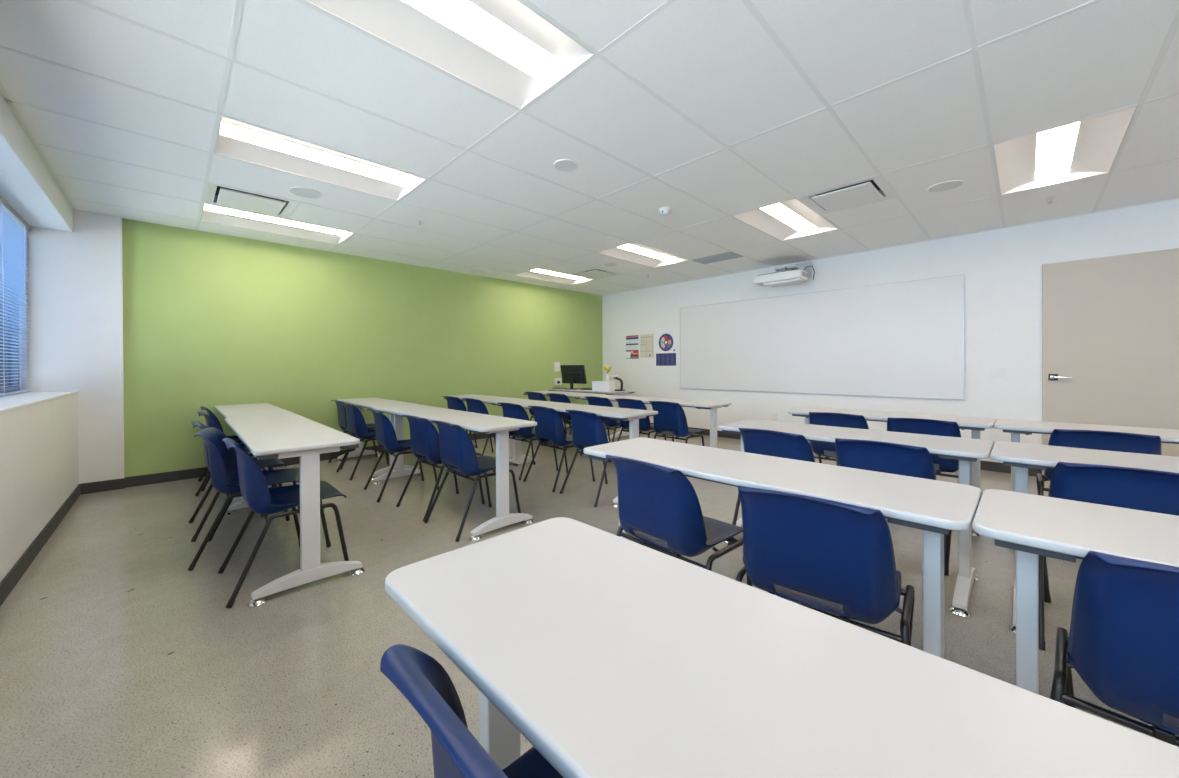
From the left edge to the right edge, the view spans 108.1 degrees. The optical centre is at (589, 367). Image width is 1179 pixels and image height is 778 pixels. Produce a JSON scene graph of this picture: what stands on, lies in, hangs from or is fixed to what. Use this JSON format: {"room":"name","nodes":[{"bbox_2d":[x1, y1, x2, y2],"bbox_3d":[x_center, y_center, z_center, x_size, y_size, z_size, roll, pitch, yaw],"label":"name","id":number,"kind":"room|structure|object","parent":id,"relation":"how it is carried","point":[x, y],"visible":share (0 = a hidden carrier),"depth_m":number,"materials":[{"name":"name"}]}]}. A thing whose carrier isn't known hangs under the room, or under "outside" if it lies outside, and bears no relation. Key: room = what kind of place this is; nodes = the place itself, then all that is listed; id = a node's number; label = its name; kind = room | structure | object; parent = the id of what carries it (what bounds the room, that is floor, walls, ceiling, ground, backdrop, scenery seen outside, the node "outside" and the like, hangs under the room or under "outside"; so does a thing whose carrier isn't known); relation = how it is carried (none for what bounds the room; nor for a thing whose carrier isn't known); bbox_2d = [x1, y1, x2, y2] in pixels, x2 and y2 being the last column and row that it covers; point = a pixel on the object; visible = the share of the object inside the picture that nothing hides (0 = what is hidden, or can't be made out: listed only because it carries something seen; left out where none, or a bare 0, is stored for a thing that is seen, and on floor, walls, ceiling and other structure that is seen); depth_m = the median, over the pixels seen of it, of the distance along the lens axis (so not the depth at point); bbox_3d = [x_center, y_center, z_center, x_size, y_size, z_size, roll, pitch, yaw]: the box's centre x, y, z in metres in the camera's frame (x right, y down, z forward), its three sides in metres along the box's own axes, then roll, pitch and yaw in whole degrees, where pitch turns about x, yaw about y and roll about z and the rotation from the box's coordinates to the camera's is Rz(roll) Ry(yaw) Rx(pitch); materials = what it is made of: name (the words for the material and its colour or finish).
{"room":"classroom","nodes":[
{"label":"classroom","id":0,"kind":"room"},
{"bbox_2d":[0,93,72,231],"bbox_3d":[-1.752,-1.484,0.485,0.550,0.515,8.940,0,0,-44],"label":"bulkhead","id":1,"kind":"object","parent":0,"point":[27,185],"visible":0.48,"depth_m":2.91,"materials":[{"name":"white paint"}]},
{"bbox_2d":[0,393,78,581],"bbox_3d":[-1.734,0.694,0.500,0.570,0.928,8.940,0,0,-44],"label":"wall","id":2,"kind":"structure","parent":0,"point":[39,450],"depth_m":2.62,"materials":[{"name":"white paint"}]},
{"bbox_2d":[0,276,19,392],"bbox_3d":[-3.869,-0.506,2.581,0.060,1.437,2.980,0,0,-44],"label":"blind","id":3,"kind":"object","parent":2,"relation":"in","point":[9,375],"depth_m":3.56,"materials":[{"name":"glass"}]},
{"bbox_2d":[0,196,30,395],"bbox_3d":[-3.819,-0.508,2.637,0.044,1.429,2.950,0,0,-44],"label":"window","id":4,"kind":"structure","parent":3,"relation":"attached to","point":[13,228],"depth_m":3.36,"materials":[{"name":"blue glass"}]},
{"bbox_2d":[0,391,78,413],"bbox_3d":[-1.646,0.220,0.587,0.324,0.020,8.940,0,0,-44],"label":"window sill","id":5,"kind":"structure","parent":2,"relation":"on","point":[12,402],"depth_m":2.92,"materials":[{"name":"white paint"}]},
{"bbox_2d":[0,484,80,605],"bbox_3d":[-1.524,1.107,0.705,0.012,0.100,8.940,0,0,-44],"label":"baseboard","id":6,"kind":"structure","parent":2,"relation":"attached to","point":[14,575],"depth_m":2.58,"materials":[{"name":"grey rubber"}]},
{"bbox_2d":[19,209,123,483],"bbox_3d":[-4.777,-0.289,3.805,0.850,2.900,0.040,0,0,-44],"label":"wall pier","id":7,"kind":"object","parent":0,"point":[74,335],"visible":0.47,"depth_m":3.92,"materials":[{"name":"white paint"}]},
{"bbox_2d":[81,478,124,494],"bbox_3d":[-4.544,1.109,3.996,0.275,0.100,0.010,0,0,-44],"label":"baseboard","id":8,"kind":"object","parent":7,"relation":"attached to","point":[115,484],"visible":1,"depth_m":3.99,"materials":[{"name":"grey rubber"}]},
{"bbox_2d":[122,218,602,477],"bbox_3d":[-2.412,-0.309,6.284,7.699,2.900,0.200,0,0,-44],"label":"wall","id":9,"kind":"structure","parent":0,"point":[210,320],"depth_m":5.17,"materials":[{"name":"green paint"}]},
{"bbox_2d":[125,421,571,487],"bbox_3d":[-2.100,1.089,6.441,6.649,0.100,0.010,0,0,-44],"label":"baseboard","id":10,"kind":"structure","parent":9,"relation":"attached to","point":[132,481],"depth_m":4.43,"materials":[{"name":"grey rubber"}]},
{"bbox_2d":[554,362,559,370],"bbox_3d":[-0.599,-0.014,7.909,0.130,0.170,0.012,0,0,-44],"label":"light switch","id":11,"kind":"object","parent":9,"relation":"attached to","point":[556,364],"visible":1,"depth_m":7.90,"materials":[{"name":"white plastic"}]},
{"bbox_2d":[555,378,560,384],"bbox_3d":[-0.572,0.261,7.912,0.160,0.130,0.045,0,0,-44],"label":"wall outlet","id":12,"kind":"object","parent":9,"relation":"attached to","point":[557,380],"visible":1,"depth_m":7.90,"materials":[{"name":"white plastic"}]},
{"bbox_2d":[0,0,1178,295],"bbox_3d":[0.916,-1.466,3.120,6.949,0.018,8.980,0,0,-44],"label":"ceiling","id":13,"kind":"structure","parent":0,"point":[710,112],"depth_m":2.49,"materials":[{"name":"tile"}]},
{"bbox_2d":[204,182,297,218],"bbox_3d":[-2.958,-1.478,3.739,0.586,0.092,0.586,0,0,-44],"label":"ceiling vent","id":14,"kind":"object","parent":13,"relation":"in","point":[219,195],"visible":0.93,"depth_m":3.71,"materials":[{"name":"grey plastic"}]},
{"bbox_2d":[200,204,353,243],"bbox_3d":[-3.167,-1.486,4.389,1.204,0.088,0.590,0,0,-44],"label":"ceiling light","id":15,"kind":"object","parent":13,"relation":"attached to","point":[210,213],"visible":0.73,"depth_m":4.43,"materials":[{"name":"white"}]},
{"bbox_2d":[289,187,321,198],"bbox_3d":[-2.342,-1.442,3.533,0.230,0.010,0.230,0,0,-44],"label":"ceiling speaker","id":16,"kind":"object","parent":13,"relation":"attached to","point":[299,191],"visible":1,"depth_m":3.52,"materials":[{"name":"white plastic"}]},
{"bbox_2d":[214,116,426,200],"bbox_3d":[-1.887,-1.487,3.080,1.204,0.088,0.590,0,0,-44],"label":"ceiling light","id":17,"kind":"object","parent":13,"relation":"attached to","point":[234,139],"visible":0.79,"depth_m":3.07,"materials":[{"name":"white"}]},
{"bbox_2d":[220,122,413,186],"bbox_3d":[-1.888,-1.499,3.080,1.184,0.018,0.180,0,0,-44],"label":"diffuser","id":18,"kind":"object","parent":17,"relation":"attached to","point":[229,130],"depth_m":3.00,"materials":[{"name":"white plastic"}]},
{"bbox_2d":[304,0,594,109],"bbox_3d":[-0.608,-1.488,1.772,1.204,0.088,0.590,0,0,-44],"label":"ceiling light","id":19,"kind":"object","parent":13,"relation":"attached to","point":[504,49],"visible":0.95,"depth_m":1.93,"materials":[{"name":"white"}]},
{"bbox_2d":[403,0,563,80],"bbox_3d":[-0.608,-1.500,1.772,1.184,0.018,0.180,0,0,-44],"label":"diffuser","id":20,"kind":"object","parent":19,"relation":"attached to","point":[470,21],"depth_m":1.93,"materials":[{"name":"white plastic"}]},
{"bbox_2d":[515,269,592,284],"bbox_3d":[-0.549,-1.507,6.947,1.204,0.088,0.590,0,0,-44],"label":"ceiling light","id":21,"kind":"object","parent":13,"relation":"attached to","point":[541,274],"visible":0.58,"depth_m":7.08,"materials":[{"name":"white plastic"}]},
{"bbox_2d":[531,269,584,279],"bbox_3d":[-0.549,-1.519,6.947,1.184,0.018,0.180,0,0,-44],"label":"diffuser","id":22,"kind":"object","parent":21,"relation":"attached to","point":[536,270],"depth_m":6.98,"materials":[{"name":"white plastic"}]},
{"bbox_2d":[554,159,578,170],"bbox_3d":[-0.168,-1.450,3.071,0.180,0.010,0.180,0,0,-44],"label":"ceiling speaker","id":23,"kind":"object","parent":13,"relation":"attached to","point":[563,164],"visible":1,"depth_m":3.06,"materials":[{"name":"white plastic"}]},
{"bbox_2d":[570,268,619,279],"bbox_3d":[0.095,-1.503,6.724,0.586,0.092,0.586,0,0,-44],"label":"ceiling vent","id":24,"kind":"object","parent":13,"relation":"in","point":[595,273],"visible":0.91,"depth_m":6.70,"materials":[{"name":"grey plastic"}]},
{"bbox_2d":[603,263,616,265],"bbox_3d":[0.296,-1.464,6.080,0.200,0.010,0.200,0,0,-44],"label":"ceiling speaker","id":25,"kind":"object","parent":13,"relation":"attached to","point":[604,264],"visible":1,"depth_m":6.06,"materials":[{"name":"white plastic"}]},
{"bbox_2d":[597,243,687,266],"bbox_3d":[0.730,-1.509,5.638,1.204,0.088,0.590,0,0,-44],"label":"ceiling light","id":26,"kind":"object","parent":13,"relation":"attached to","point":[633,252],"visible":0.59,"depth_m":5.74,"materials":[{"name":"white"}]},
{"bbox_2d":[618,244,675,260],"bbox_3d":[0.730,-1.521,5.638,1.184,0.018,0.180,0,0,-44],"label":"diffuser","id":27,"kind":"object","parent":26,"relation":"attached to","point":[632,248],"depth_m":5.65,"materials":[{"name":"white plastic"}]},
{"bbox_2d":[659,207,671,214],"bbox_3d":[0.703,-1.438,3.947,0.124,0.048,0.124,0,0,-44],"label":"smoke detector","id":28,"kind":"object","parent":13,"relation":"attached to","point":[664,210],"visible":1,"depth_m":3.91,"materials":[{"name":"white plastic"}]},
{"bbox_2d":[693,252,742,263],"bbox_3d":[1.713,-1.467,5.746,0.340,0.009,0.580,0,0,-44],"label":"ceiling vent","id":29,"kind":"object","parent":13,"relation":"in","point":[728,255],"visible":1,"depth_m":5.70,"materials":[{"name":"grey plastic"}]},
{"bbox_2d":[732,198,837,240],"bbox_3d":[2.009,-1.510,4.330,1.204,0.088,0.590,0,0,-44],"label":"ceiling light","id":30,"kind":"object","parent":13,"relation":"attached to","point":[790,219],"visible":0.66,"depth_m":4.38,"materials":[{"name":"white"}]},
{"bbox_2d":[760,203,816,231],"bbox_3d":[2.009,-1.522,4.330,1.184,0.018,0.180,0,0,-44],"label":"diffuser","id":31,"kind":"object","parent":30,"relation":"attached to","point":[780,212],"depth_m":4.34,"materials":[{"name":"white plastic"}]},
{"bbox_2d":[799,176,894,213],"bbox_3d":[2.217,-1.502,3.680,0.586,0.092,0.586,0,0,-44],"label":"ceiling vent","id":32,"kind":"object","parent":13,"relation":"in","point":[874,189],"visible":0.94,"depth_m":3.66,"materials":[{"name":"white plastic"}]},
{"bbox_2d":[927,180,963,191],"bbox_3d":[2.880,-1.466,3.464,0.230,0.010,0.230,0,0,-44],"label":"ceiling speaker","id":33,"kind":"object","parent":13,"relation":"attached to","point":[947,185],"visible":1,"depth_m":3.45,"materials":[{"name":"white plastic"}]},
{"bbox_2d":[1044,196,1055,203],"bbox_3d":[4.011,-1.454,3.724,0.072,0.046,0.072,0,0,-44],"label":"sprinkler head","id":34,"kind":"object","parent":13,"relation":"attached to","point":[1048,198],"visible":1,"depth_m":3.72},
{"bbox_2d":[993,106,1136,194],"bbox_3d":[3.288,-1.511,3.021,1.204,0.088,0.590,0,0,-44],"label":"ceiling light","id":35,"kind":"object","parent":13,"relation":"attached to","point":[1088,147],"visible":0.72,"depth_m":3.00,"materials":[{"name":"white"}]},
{"bbox_2d":[1035,122,1079,180],"bbox_3d":[3.288,-1.523,3.021,1.184,0.018,0.180,0,0,-44],"label":"diffuser","id":36,"kind":"object","parent":35,"relation":"attached to","point":[1056,150],"depth_m":3.02,"materials":[{"name":"white plastic"}]},
{"bbox_2d":[0,426,1178,777],"bbox_3d":[0.803,1.197,3.007,7.699,0.120,9.380,0,0,-44],"label":"floor","id":37,"kind":"structure","parent":0,"point":[118,659],"depth_m":1.91,"materials":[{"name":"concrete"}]},
{"bbox_2d":[198,406,242,490],"bbox_3d":[-3.597,0.770,4.342,0.551,0.773,0.511,0,0,-44],"label":"chair","id":38,"kind":"object","parent":37,"relation":"on","point":[236,438],"visible":0.35,"depth_m":4.10,"materials":[{"name":"blue plastic"}]},
{"bbox_2d":[195,411,276,508],"bbox_3d":[-3.179,0.770,3.856,0.551,0.773,0.511,0,0,-44],"label":"chair","id":39,"kind":"object","parent":37,"relation":"on","point":[210,422],"visible":0.25,"depth_m":3.80,"materials":[{"name":"blue plastic"}]},
{"bbox_2d":[188,421,289,541],"bbox_3d":[-2.606,0.769,3.185,0.551,0.773,0.511,0,0,-44],"label":"chair","id":40,"kind":"object","parent":37,"relation":"on","point":[263,463],"visible":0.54,"depth_m":3.17,"materials":[{"name":"blue plastic"}]},
{"bbox_2d":[187,427,299,570],"bbox_3d":[-2.178,0.769,2.774,0.551,0.773,0.511,0,0,-32],"label":"chair","id":41,"kind":"object","parent":37,"relation":"on","point":[222,461],"visible":0.84,"depth_m":2.70,"materials":[{"name":"blue plastic"}]},
{"bbox_2d":[214,403,292,504],"bbox_3d":[-3.285,0.777,4.151,0.505,0.750,1.527,0,0,-44],"label":"table","id":42,"kind":"object","parent":37,"relation":"on","point":[238,410],"visible":0.18,"depth_m":4.00,"materials":[{"name":"white laminate"}]},
{"bbox_2d":[218,438,348,607],"bbox_3d":[-1.714,0.768,2.408,0.551,0.773,0.511,0,0,-44],"label":"chair","id":43,"kind":"object","parent":37,"relation":"on","point":[262,500],"visible":0.89,"depth_m":2.22,"materials":[{"name":"blue plastic"}]},
{"bbox_2d":[225,413,364,606],"bbox_3d":[-2.093,0.776,2.900,0.522,0.750,1.922,0,0,-44],"label":"table","id":44,"kind":"object","parent":37,"relation":"on","point":[279,436],"visible":0.8,"depth_m":2.26,"materials":[{"name":"white laminate"}]},
{"bbox_2d":[328,400,389,469],"bbox_3d":[-2.771,0.763,5.149,0.551,0.773,0.511,0,0,-44],"label":"chair","id":45,"kind":"object","parent":37,"relation":"on","point":[342,421],"visible":0.56,"depth_m":5.03,"materials":[{"name":"blue plastic"}]},
{"bbox_2d":[336,403,388,479],"bbox_3d":[-2.412,0.763,4.703,0.551,0.773,0.511,0,0,-44],"label":"chair","id":46,"kind":"object","parent":37,"relation":"on","point":[356,425],"visible":0.74,"depth_m":4.48,"materials":[{"name":"blue plastic"}]},
{"bbox_2d":[337,398,416,479],"bbox_3d":[-2.494,0.771,4.973,0.505,0.750,1.397,0,0,-44],"label":"table","id":47,"kind":"object","parent":37,"relation":"on","point":[359,403],"visible":0.5,"depth_m":4.85,"materials":[{"name":"white laminate"}]},
{"bbox_2d":[364,409,438,501],"bbox_3d":[-1.751,0.762,3.990,0.551,0.773,0.511,0,0,-39],"label":"chair","id":48,"kind":"object","parent":37,"relation":"on","point":[386,438],"visible":0.71,"depth_m":3.78,"materials":[{"name":"blue plastic"}]},
{"bbox_2d":[396,415,484,520],"bbox_3d":[-1.223,0.761,3.536,0.511,0.773,0.551,0,0,44],"label":"chair","id":49,"kind":"object","parent":37,"relation":"on","point":[424,437],"visible":0.72,"depth_m":3.34,"materials":[{"name":"blue plastic"}]},
{"bbox_2d":[372,404,536,540],"bbox_3d":[-1.272,0.770,3.685,0.512,0.750,2.147,0,0,-44],"label":"table","id":50,"kind":"object","parent":37,"relation":"on","point":[478,423],"visible":0.94,"depth_m":3.06,"materials":[{"name":"white laminate"}]},
{"bbox_2d":[443,396,493,451],"bbox_3d":[-1.640,0.756,5.723,0.551,0.773,0.511,0,0,-44],"label":"chair","id":51,"kind":"object","parent":37,"relation":"on","point":[454,403],"visible":0.34,"depth_m":5.55,"materials":[{"name":"blue plastic"}]},
{"bbox_2d":[380,644,562,777],"bbox_3d":[0.027,0.766,0.627,0.551,0.773,0.510,0,0,-44],"label":"chair","id":52,"kind":"object","parent":37,"relation":"on","point":[423,681],"visible":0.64,"depth_m":0.54,"materials":[{"name":"blue plastic"}]},
{"bbox_2d":[424,420,520,541],"bbox_3d":[-0.853,0.761,3.165,0.551,0.773,0.511,0,0,-44],"label":"chair","id":53,"kind":"object","parent":37,"relation":"on","point":[457,450],"visible":0.88,"depth_m":3.00,"materials":[{"name":"blue plastic"}]},
{"bbox_2d":[462,398,495,455],"bbox_3d":[-1.266,0.755,5.334,0.551,0.773,0.511,0,0,-44],"label":"chair","id":54,"kind":"object","parent":37,"relation":"on","point":[473,405],"visible":0.31,"depth_m":5.12,"materials":[{"name":"blue plastic"}]},
{"bbox_2d":[443,394,529,459],"bbox_3d":[-1.365,0.763,5.531,0.520,0.750,1.417,0,0,-44],"label":"table","id":55,"kind":"object","parent":37,"relation":"on","point":[492,400],"visible":0.27,"depth_m":5.20,"materials":[{"name":"white laminate"}]},
{"bbox_2d":[493,402,558,479],"bbox_3d":[-0.687,0.755,4.669,0.551,0.773,0.511,0,0,-44],"label":"chair","id":56,"kind":"object","parent":37,"relation":"on","point":[510,410],"visible":0.66,"depth_m":4.47,"materials":[{"name":"blue plastic"}]},
{"bbox_2d":[525,392,566,442],"bbox_3d":[-0.680,0.748,6.564,0.551,0.773,0.511,0,0,-44],"label":"chair","id":57,"kind":"object","parent":37,"relation":"on","point":[531,395],"visible":0.36,"depth_m":6.43,"materials":[{"name":"blue plastic"}]},
{"bbox_2d":[543,393,571,449],"bbox_3d":[-0.309,0.748,6.185,0.551,0.773,0.511,0,0,-44],"label":"chair","id":58,"kind":"object","parent":37,"relation":"on","point":[554,397],"visible":0.43,"depth_m":5.99,"materials":[{"name":"blue plastic"}]},
{"bbox_2d":[523,406,594,492],"bbox_3d":[-0.294,0.755,4.252,0.551,0.773,0.511,0,0,-41],"label":"chair","id":59,"kind":"object","parent":37,"relation":"on","point":[549,429],"visible":0.84,"depth_m":4.08,"materials":[{"name":"blue plastic"}]},
{"bbox_2d":[523,391,605,450],"bbox_3d":[-0.400,0.756,6.381,0.530,0.750,1.364,0,0,-44],"label":"table","id":60,"kind":"object","parent":37,"relation":"on","point":[576,395],"visible":0.19,"depth_m":6.25,"materials":[{"name":"white laminate"}]},
{"bbox_2d":[496,400,657,506],"bbox_3d":[-0.223,0.763,4.298,0.530,0.750,1.937,0,0,-44],"label":"table","id":61,"kind":"object","parent":37,"relation":"on","point":[615,413],"visible":0.48,"depth_m":3.96,"materials":[{"name":"white laminate"}]},
{"bbox_2d":[560,410,611,506],"bbox_3d":[0.096,0.754,3.838,0.551,0.773,0.511,0,0,-39],"label":"chair","id":62,"kind":"object","parent":37,"relation":"on","point":[588,430],"visible":0.64,"depth_m":3.67,"materials":[{"name":"blue plastic"}]},
{"bbox_2d":[547,387,635,440],"bbox_3d":[0.002,0.751,7.301,0.650,0.750,1.597,0,0,-44],"label":"table","id":63,"kind":"object","parent":37,"relation":"on","point":[620,393],"visible":0.31,"depth_m":6.83,"materials":[{"name":"white laminate"}]},
{"bbox_2d":[560,365,586,389],"bbox_3d":[-0.295,0.166,7.399,0.530,0.420,0.200,0,0,38],"label":"computer monitor","id":64,"kind":"object","parent":63,"relation":"on","point":[572,374],"visible":0.93,"depth_m":7.37,"materials":[{"name":"black plastic"}]},
{"bbox_2d":[592,381,614,391],"bbox_3d":[0.220,0.297,6.787,0.312,0.157,0.212,0,0,26],"label":"storage box","id":65,"kind":"object","parent":63,"relation":"on","point":[602,386],"visible":0.98,"depth_m":6.70,"materials":[{"name":"white plastic"}]},
{"bbox_2d":[603,365,611,380],"bbox_3d":[0.300,0.168,7.076,0.146,0.414,0.143,0,0,-44],"label":"bottle","id":66,"kind":"object","parent":63,"relation":"on","point":[607,368],"visible":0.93,"depth_m":7.06,"materials":[{"name":"white plastic"}]},
{"bbox_2d":[608,375,624,390],"bbox_3d":[0.434,0.252,6.912,0.140,0.245,0.280,0,0,-44],"label":"camera","id":67,"kind":"object","parent":63,"relation":"on","point":[613,376],"visible":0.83,"depth_m":6.84,"materials":[{"name":"black plastic"}]},
{"bbox_2d":[580,396,621,454],"bbox_3d":[0.245,0.748,5.518,0.551,0.773,0.511,0,0,-44],"label":"chair","id":68,"kind":"object","parent":37,"relation":"on","point":[592,400],"visible":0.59,"depth_m":5.32,"materials":[{"name":"blue plastic"}]},
{"bbox_2d":[615,398,666,440],"bbox_3d":[0.612,0.747,5.142,0.551,0.773,0.511,0,0,-44],"label":"chair","id":69,"kind":"object","parent":37,"relation":"on","point":[644,423],"visible":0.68,"depth_m":4.95,"materials":[{"name":"blue plastic"}]},
{"bbox_2d":[580,395,731,447],"bbox_3d":[0.706,0.755,5.150,0.530,0.750,1.937,0,0,-44],"label":"table","id":70,"kind":"object","parent":37,"relation":"on","point":[712,406],"visible":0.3,"depth_m":4.53,"materials":[{"name":"white laminate"}]},
{"bbox_2d":[649,401,704,445],"bbox_3d":[0.964,0.747,4.754,0.551,0.773,0.511,0,0,-42],"label":"chair","id":71,"kind":"object","parent":37,"relation":"on","point":[670,420],"visible":0.94,"depth_m":4.60,"materials":[{"name":"blue plastic"}]},
{"bbox_2d":[605,454,751,585],"bbox_3d":[0.380,0.760,1.897,0.551,0.773,0.510,0,0,-41],"label":"chair","id":72,"kind":"object","parent":37,"relation":"on","point":[658,505],"visible":0.89,"depth_m":1.73,"materials":[{"name":"blue plastic"}]},
{"bbox_2d":[728,428,814,544],"bbox_3d":[1.237,0.753,2.686,0.551,0.773,0.510,0,0,-41],"label":"chair","id":73,"kind":"object","parent":37,"relation":"on","point":[756,441],"visible":0.27,"depth_m":2.53,"materials":[{"name":"blue plastic"}]},
{"bbox_2d":[385,517,1178,777],"bbox_3d":[0.257,0.774,0.488,0.522,0.750,1.427,0,0,-44],"label":"table","id":74,"kind":"object","parent":37,"relation":"on","point":[613,656],"visible":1,"depth_m":0.55,"materials":[{"name":"white laminate"}]},
{"bbox_2d":[584,437,981,658],"bbox_3d":[0.623,0.768,1.748,0.525,0.750,1.427,0,0,-44],"label":"table","id":75,"kind":"object","parent":37,"relation":"on","point":[934,507],"visible":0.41,"depth_m":1.42,"materials":[{"name":"white laminate"}]},
{"bbox_2d":[735,485,914,645],"bbox_3d":[0.780,0.759,1.450,0.510,0.773,0.551,0,0,40],"label":"chair","id":76,"kind":"object","parent":37,"relation":"on","point":[838,558],"visible":0.94,"depth_m":1.27,"materials":[{"name":"blue plastic"}]},
{"bbox_2d":[809,412,868,462],"bbox_3d":[2.124,0.746,3.588,0.510,0.773,0.551,0,0,44],"label":"chair","id":77,"kind":"object","parent":37,"relation":"on","point":[828,450],"visible":0.48,"depth_m":3.48,"materials":[{"name":"blue plastic"}]},
{"bbox_2d":[717,419,993,616],"bbox_3d":[1.487,0.761,2.556,0.550,0.750,1.339,0,0,-44],"label":"table","id":78,"kind":"object","parent":37,"relation":"on","point":[965,450],"visible":0.71,"depth_m":2.22,"materials":[{"name":"white laminate"}]},
{"bbox_2d":[788,407,995,536],"bbox_3d":[2.371,0.753,3.460,0.550,0.750,1.322,0,0,-44],"label":"table","id":79,"kind":"object","parent":37,"relation":"on","point":[975,424],"visible":0.38,"depth_m":3.24,"materials":[{"name":"white laminate"}]},
{"bbox_2d":[835,438,951,575],"bbox_3d":[1.613,0.752,2.309,0.551,0.773,0.510,0,0,-44],"label":"chair","id":80,"kind":"object","parent":37,"relation":"on","point":[885,457],"visible":0.3,"depth_m":2.15,"materials":[{"name":"blue plastic"}]},
{"bbox_2d":[887,417,960,477],"bbox_3d":[2.506,0.745,3.197,0.510,0.773,0.551,0,0,44],"label":"chair","id":81,"kind":"object","parent":37,"relation":"on","point":[905,425],"visible":0.37,"depth_m":3.01,"materials":[{"name":"blue plastic"}]},
{"bbox_2d":[972,489,1178,693],"bbox_3d":[1.622,0.767,0.725,0.525,0.750,1.427,0,0,-44],"label":"table","id":82,"kind":"object","parent":37,"relation":"on","point":[1031,525],"visible":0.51,"depth_m":1.10,"materials":[{"name":"white laminate"}]},
{"bbox_2d":[990,441,1178,632],"bbox_3d":[2.455,0.760,1.565,0.550,0.750,1.427,0,0,-44],"label":"table","id":83,"kind":"object","parent":37,"relation":"on","point":[1023,456],"visible":0.53,"depth_m":1.86,"materials":[{"name":"white laminate"}]},
{"bbox_2d":[994,419,1178,491],"bbox_3d":[3.334,0.752,2.475,0.550,0.750,1.427,0,0,-44],"label":"table","id":84,"kind":"object","parent":37,"relation":"on","point":[1015,427],"visible":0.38,"depth_m":2.71,"materials":[{"name":"white laminate"}]},
{"bbox_2d":[1036,429,1161,495],"bbox_3d":[3.089,0.745,2.601,0.510,0.773,0.551,0,0,44],"label":"chair","id":85,"kind":"object","parent":37,"relation":"on","point":[1086,439],"visible":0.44,"depth_m":2.45,"materials":[{"name":"blue plastic"}]},
{"bbox_2d":[1039,462,1178,649],"bbox_3d":[2.175,0.752,1.734,0.551,0.773,0.510,0,0,-44],"label":"chair","id":86,"kind":"object","parent":37,"relation":"on","point":[1157,491],"visible":0.28,"depth_m":1.63,"materials":[{"name":"blue plastic"}]},
{"bbox_2d":[1050,551,1178,746],"bbox_3d":[1.350,0.759,0.904,0.551,0.773,0.510,0,0,-41],"label":"chair","id":87,"kind":"object","parent":37,"relation":"on","point":[1122,642],"visible":0.96,"depth_m":0.89,"materials":[{"name":"blue plastic"}]},
{"bbox_2d":[602,199,1178,462],"bbox_3d":[3.547,-0.335,5.551,0.200,2.900,9.180,0,0,-44],"label":"wall","id":88,"kind":"structure","parent":0,"point":[1001,268],"depth_m":4.75,"materials":[{"name":"white paint"}]},
{"bbox_2d":[626,335,638,358],"bbox_3d":[0.817,-0.393,8.196,0.006,0.458,0.330,0,0,-44],"label":"poster","id":89,"kind":"object","parent":88,"relation":"attached to","point":[632,341],"visible":1,"depth_m":8.19,"materials":[{"name":"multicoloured paper"}]},
{"bbox_2d":[640,334,652,357],"bbox_3d":[1.062,-0.399,7.946,0.005,0.435,0.310,0,0,-44],"label":"poster","id":90,"kind":"object","parent":88,"relation":"attached to","point":[646,340],"visible":1,"depth_m":7.95,"materials":[{"name":"beige paper"}]},
{"bbox_2d":[656,331,675,365],"bbox_3d":[1.363,-0.337,7.635,0.010,0.619,0.440,0,0,-44],"label":"poster","id":91,"kind":"object","parent":88,"relation":"attached to","point":[665,340],"visible":1,"depth_m":7.63,"materials":[{"name":"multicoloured paper"}]},
{"bbox_2d":[772,412,777,420],"bbox_3d":[2.715,0.717,6.261,0.012,0.116,0.075,0,0,-44],"label":"wall outlet","id":92,"kind":"object","parent":88,"relation":"attached to","point":[774,415],"visible":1,"depth_m":6.26,"materials":[{"name":"white plastic"}]},
{"bbox_2d":[754,262,814,286],"bbox_3d":[2.691,-1.297,5.911,0.508,0.320,0.640,0,0,-44],"label":"projector","id":93,"kind":"object","parent":88,"relation":"attached to","point":[800,272],"visible":1,"depth_m":5.77,"materials":[{"name":"white plastic"}]},
{"bbox_2d":[764,278,802,286],"bbox_3d":[2.656,-1.154,5.828,0.240,0.035,0.476,0,0,-44],"label":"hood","id":94,"kind":"object","parent":93,"relation":"attached to","point":[794,280],"depth_m":5.78,"materials":[{"name":"white plastic"}]},
{"bbox_2d":[680,274,963,399],"bbox_3d":[2.870,-0.337,6.085,0.020,1.397,3.710,0,0,-44],"label":"whiteboard","id":95,"kind":"object","parent":88,"relation":"attached to","point":[905,339],"visible":1,"depth_m":5.67,"materials":[{"name":"plastic"}]},
{"bbox_2d":[650,423,1041,476],"bbox_3d":[2.435,1.067,6.550,0.012,0.100,6.175,0,0,-44],"label":"baseboard","id":96,"kind":"structure","parent":88,"relation":"attached to","point":[984,465],"depth_m":4.63,"materials":[{"name":"grey rubber"}]},
{"bbox_2d":[990,427,999,435],"bbox_3d":[4.350,0.675,4.587,0.012,0.116,0.075,0,0,-44],"label":"wall outlet","id":97,"kind":"object","parent":88,"relation":"attached to","point":[993,432],"visible":0.7,"depth_m":4.59,"materials":[{"name":"white plastic"}]},
{"bbox_2d":[1042,248,1178,474],"bbox_3d":[4.895,0.033,3.979,0.073,2.151,0.937,0,0,-44],"label":"door","id":98,"kind":"structure","parent":88,"relation":"in","point":[1110,325],"depth_m":4.00,"materials":[{"name":"beige paint"}]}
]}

